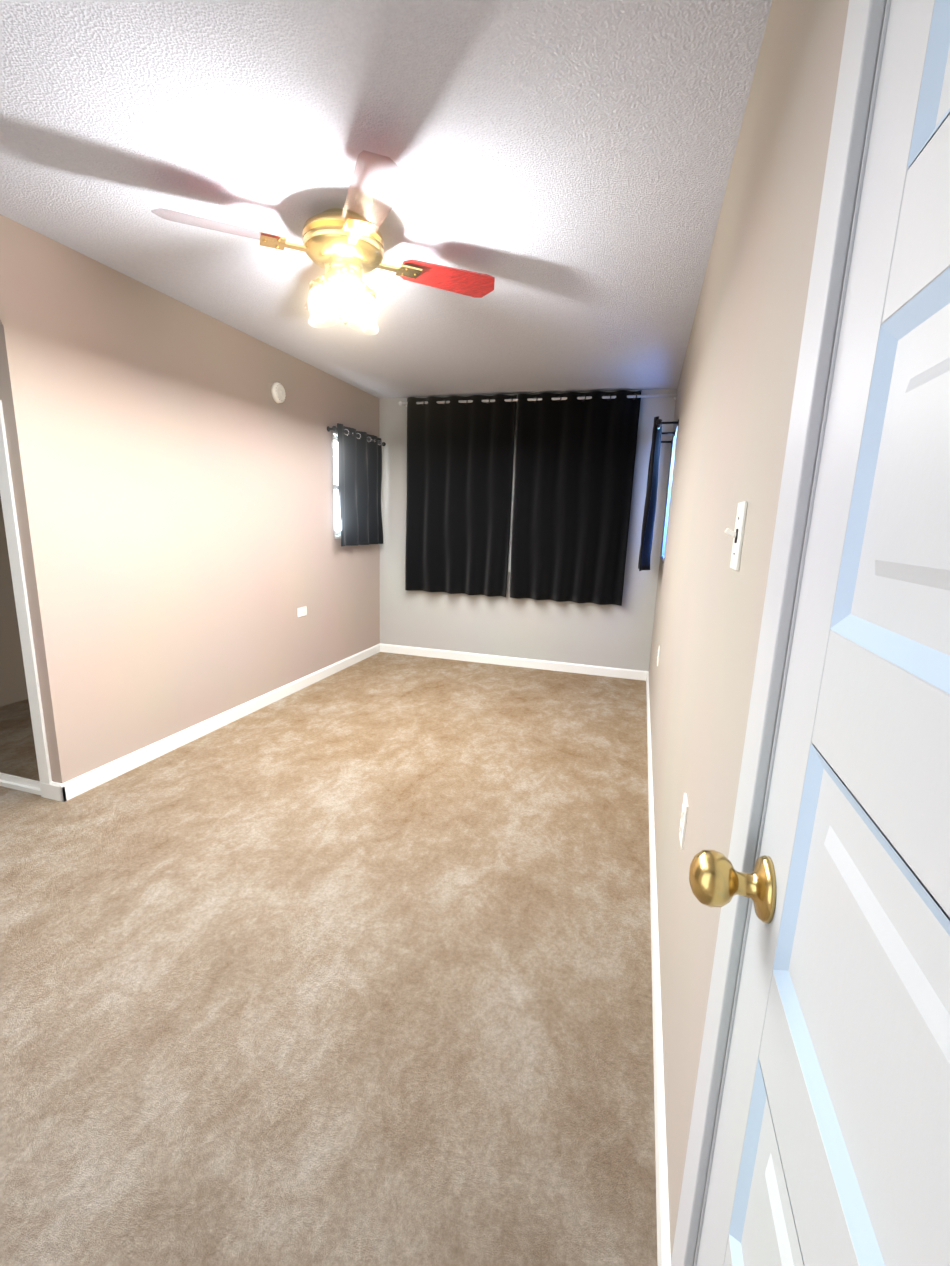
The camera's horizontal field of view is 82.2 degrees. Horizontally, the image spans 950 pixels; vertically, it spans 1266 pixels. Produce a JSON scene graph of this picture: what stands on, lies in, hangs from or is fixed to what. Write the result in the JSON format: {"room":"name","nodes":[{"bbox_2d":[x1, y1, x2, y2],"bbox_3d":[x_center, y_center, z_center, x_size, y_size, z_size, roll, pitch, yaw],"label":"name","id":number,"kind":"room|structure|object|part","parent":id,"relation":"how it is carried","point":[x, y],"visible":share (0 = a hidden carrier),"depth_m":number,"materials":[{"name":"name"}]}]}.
{"room":"empty bedroom","nodes":[
{"label":"empty bedroom","id":0,"kind":"room"},
{"bbox_2d":[0,214,379,782],"bbox_3d":[-1.769,-0.523,2.869,0.120,2.440,5.336,5,12,16],"label":"wall","id":1,"kind":"structure","parent":0,"point":[185,555],"depth_m":2.90,"materials":[{"name":"paint"}]},
{"bbox_2d":[60,643,379,801],"bbox_3d":[-1.444,0.446,4.061,0.013,0.085,3.263,5,12,16],"label":"baseboard","id":2,"kind":"structure","parent":1,"relation":"attached to","point":[83,783],"depth_m":3.26,"materials":[{"name":"white wood"}]},
{"bbox_2d":[271,382,285,402],"bbox_3d":[-1.335,-1.641,3.722,0.036,0.132,0.132,5,12,16],"label":"smoke detector","id":3,"kind":"object","parent":1,"relation":"attached to","point":[278,393],"visible":1,"depth_m":3.70,"materials":[{"name":"white plastic"}]},
{"bbox_2d":[297,606,306,616],"bbox_3d":[-1.340,-0.165,4.230,0.008,0.070,0.114,5,12,16],"label":"electrical outlet","id":4,"kind":"object","parent":1,"relation":"attached to","point":[301,611],"visible":1,"depth_m":4.23,"materials":[{"name":"white plastic"}]},
{"bbox_2d":[332,431,340,538],"bbox_3d":[-1.137,-1.277,4.807,0.118,0.860,0.620,5,12,16],"label":"window","id":5,"kind":"structure","parent":1,"relation":"in","point":[337,526],"depth_m":4.68,"materials":[{"name":"white"}]},
{"bbox_2d":[327,423,385,546],"bbox_3d":[-1.016,-1.269,4.814,0.107,0.970,0.913,5,12,16],"label":"curtain","id":6,"kind":"object","parent":1,"relation":"attached to","point":[359,469],"visible":1,"depth_m":4.75,"materials":[{"name":"black fabric"}]},
{"bbox_2d":[0,652,657,1265],"bbox_3d":[-1.257,0.748,2.958,4.477,0.050,5.576,5,12,16],"label":"floor","id":7,"kind":"structure","parent":0,"point":[350,966],"depth_m":1.58,"materials":[{"name":"carpet"}]},
{"bbox_2d":[0,0,771,398],"bbox_3d":[-1.175,-1.690,2.458,4.477,0.050,5.576,5,12,16],"label":"ceiling","id":8,"kind":"structure","parent":0,"point":[564,166],"depth_m":1.71,"materials":[{"name":"white paint"}]},
{"bbox_2d":[151,151,494,334],"bbox_3d":[-0.504,-1.378,2.101,0.955,0.374,0.955,6,12,20],"label":"ceiling fan","id":9,"kind":"object","parent":8,"relation":"hanging from","point":[343,248],"visible":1,"depth_m":2.03,"materials":[{"name":"gold metal"}]},
{"bbox_3d":[-0.514,-1.278,2.116,0.084,0.177,0.099,5,12,16],"label":"cord","id":10,"kind":"part","parent":9,"relation":"part of","materials":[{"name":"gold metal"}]},
{"bbox_2d":[379,389,676,670],"bbox_3d":[0.340,-0.899,5.049,2.877,2.440,0.120,5,12,16],"label":"wall","id":11,"kind":"structure","parent":0,"point":[612,636],"depth_m":5.09,"materials":[{"name":"paint"}]},
{"bbox_2d":[508,420,516,571],"bbox_3d":[0.335,-1.215,4.908,1.590,1.325,0.032,5,12,16],"label":"window","id":12,"kind":"structure","parent":11,"relation":"in","point":[509,561],"depth_m":4.92,"materials":[{"name":"white"}]},
{"bbox_2d":[380,643,647,680],"bbox_3d":[0.281,0.266,5.223,2.637,0.085,0.013,5,12,16],"label":"baseboard","id":13,"kind":"structure","parent":11,"relation":"attached to","point":[539,664],"depth_m":5.18,"materials":[{"name":"white wood"}]},
{"bbox_2d":[399,390,676,605],"bbox_3d":[0.456,-1.179,4.830,2.463,1.755,0.122,5,12,16],"label":"curtain","id":14,"kind":"object","parent":11,"relation":"attached to","point":[575,453],"visible":0.98,"depth_m":4.82,"materials":[{"name":"black fabric"}]},
{"bbox_2d":[649,0,887,1265],"bbox_3d":[0.868,-0.277,2.103,0.120,2.440,5.336,5,12,16],"label":"wall","id":15,"kind":"structure","parent":0,"point":[735,394],"depth_m":1.07,"materials":[{"name":"paint"}]},
{"bbox_2d":[646,671,670,1265],"bbox_3d":[0.927,0.768,2.884,0.013,0.085,4.216,5,12,16],"label":"baseboard","id":16,"kind":"structure","parent":15,"relation":"attached to","point":[663,1236],"depth_m":1.33,"materials":[{"name":"white wood"}]},
{"bbox_2d":[638,416,678,570],"bbox_3d":[1.351,-0.999,4.062,0.172,1.020,0.933,5,12,16],"label":"curtain","id":17,"kind":"object","parent":15,"relation":"attached to","point":[648,521],"visible":1,"depth_m":3.78,"materials":[{"name":"black fabric"}]},
{"bbox_2d":[657,646,659,665],"bbox_3d":[1.110,0.139,3.304,0.008,0.114,0.070,5,12,16],"label":"electrical outlet","id":18,"kind":"object","parent":15,"relation":"attached to","point":[658,655],"visible":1,"depth_m":3.28,"materials":[{"name":"white plastic"}]},
{"bbox_2d":[661,426,677,561],"bbox_3d":[1.490,-1.004,4.008,0.118,0.940,0.620,5,12,16],"label":"window","id":19,"kind":"structure","parent":15,"relation":"in","point":[669,495],"depth_m":4.29,"materials":[{"name":"white"}]},
{"bbox_2d":[679,793,687,849],"bbox_3d":[0.508,0.459,1.331,0.008,0.114,0.070,5,12,16],"label":"electrical outlet","id":20,"kind":"object","parent":15,"relation":"attached to","point":[683,820],"visible":0.98,"depth_m":1.31,"materials":[{"name":"white plastic"}]},
{"bbox_2d":[725,501,747,570],"bbox_3d":[0.445,-0.168,0.943,0.025,0.114,0.070,5,12,16],"label":"light switch","id":21,"kind":"object","parent":15,"relation":"attached to","point":[737,533],"visible":0.98,"depth_m":0.93,"materials":[{"name":"white plastic"}]},
{"bbox_2d":[671,0,890,1265],"bbox_3d":[0.265,0.250,0.217,0.133,2.127,0.990,5,12,16],"label":"door frame","id":22,"kind":"structure","parent":15,"relation":"attached to","point":[861,62],"depth_m":0.59,"materials":[{"name":"paint"}]},
{"bbox_2d":[689,0,949,1265],"bbox_3d":[0.230,0.287,0.235,0.193,2.020,0.810,5,12,16],"label":"door","id":23,"kind":"structure","parent":15,"relation":"in","point":[833,1140],"depth_m":0.40,"materials":[{"name":"paint"}]},
{"bbox_3d":[0.330,0.276,0.578,0.193,0.067,0.067,5,12,16],"label":"knob","id":24,"kind":"part","parent":23,"relation":"part of","materials":[{"name":"gold metal"}]},
{"bbox_3d":[-2.686,-0.499,2.600,1.480,2.440,0.120,5,12,16],"label":"wall","id":25,"kind":"structure","parent":0,"visible":0},
{"bbox_2d":[0,400,51,794],"bbox_3d":[-2.638,-0.153,2.615,1.445,1.760,0.072,5,12,16],"label":"mirrored closet door","id":26,"kind":"structure","parent":25,"relation":"in","point":[24,762],"depth_m":2.49,"materials":[{"name":"white"}]},
{"bbox_2d":[39,781,65,801],"bbox_3d":[-1.978,0.737,2.552,0.143,0.085,0.013,5,12,16],"label":"baseboard","id":27,"kind":"structure","parent":25,"relation":"attached to","point":[52,790],"depth_m":2.54,"materials":[{"name":"white wood"}]}
]}

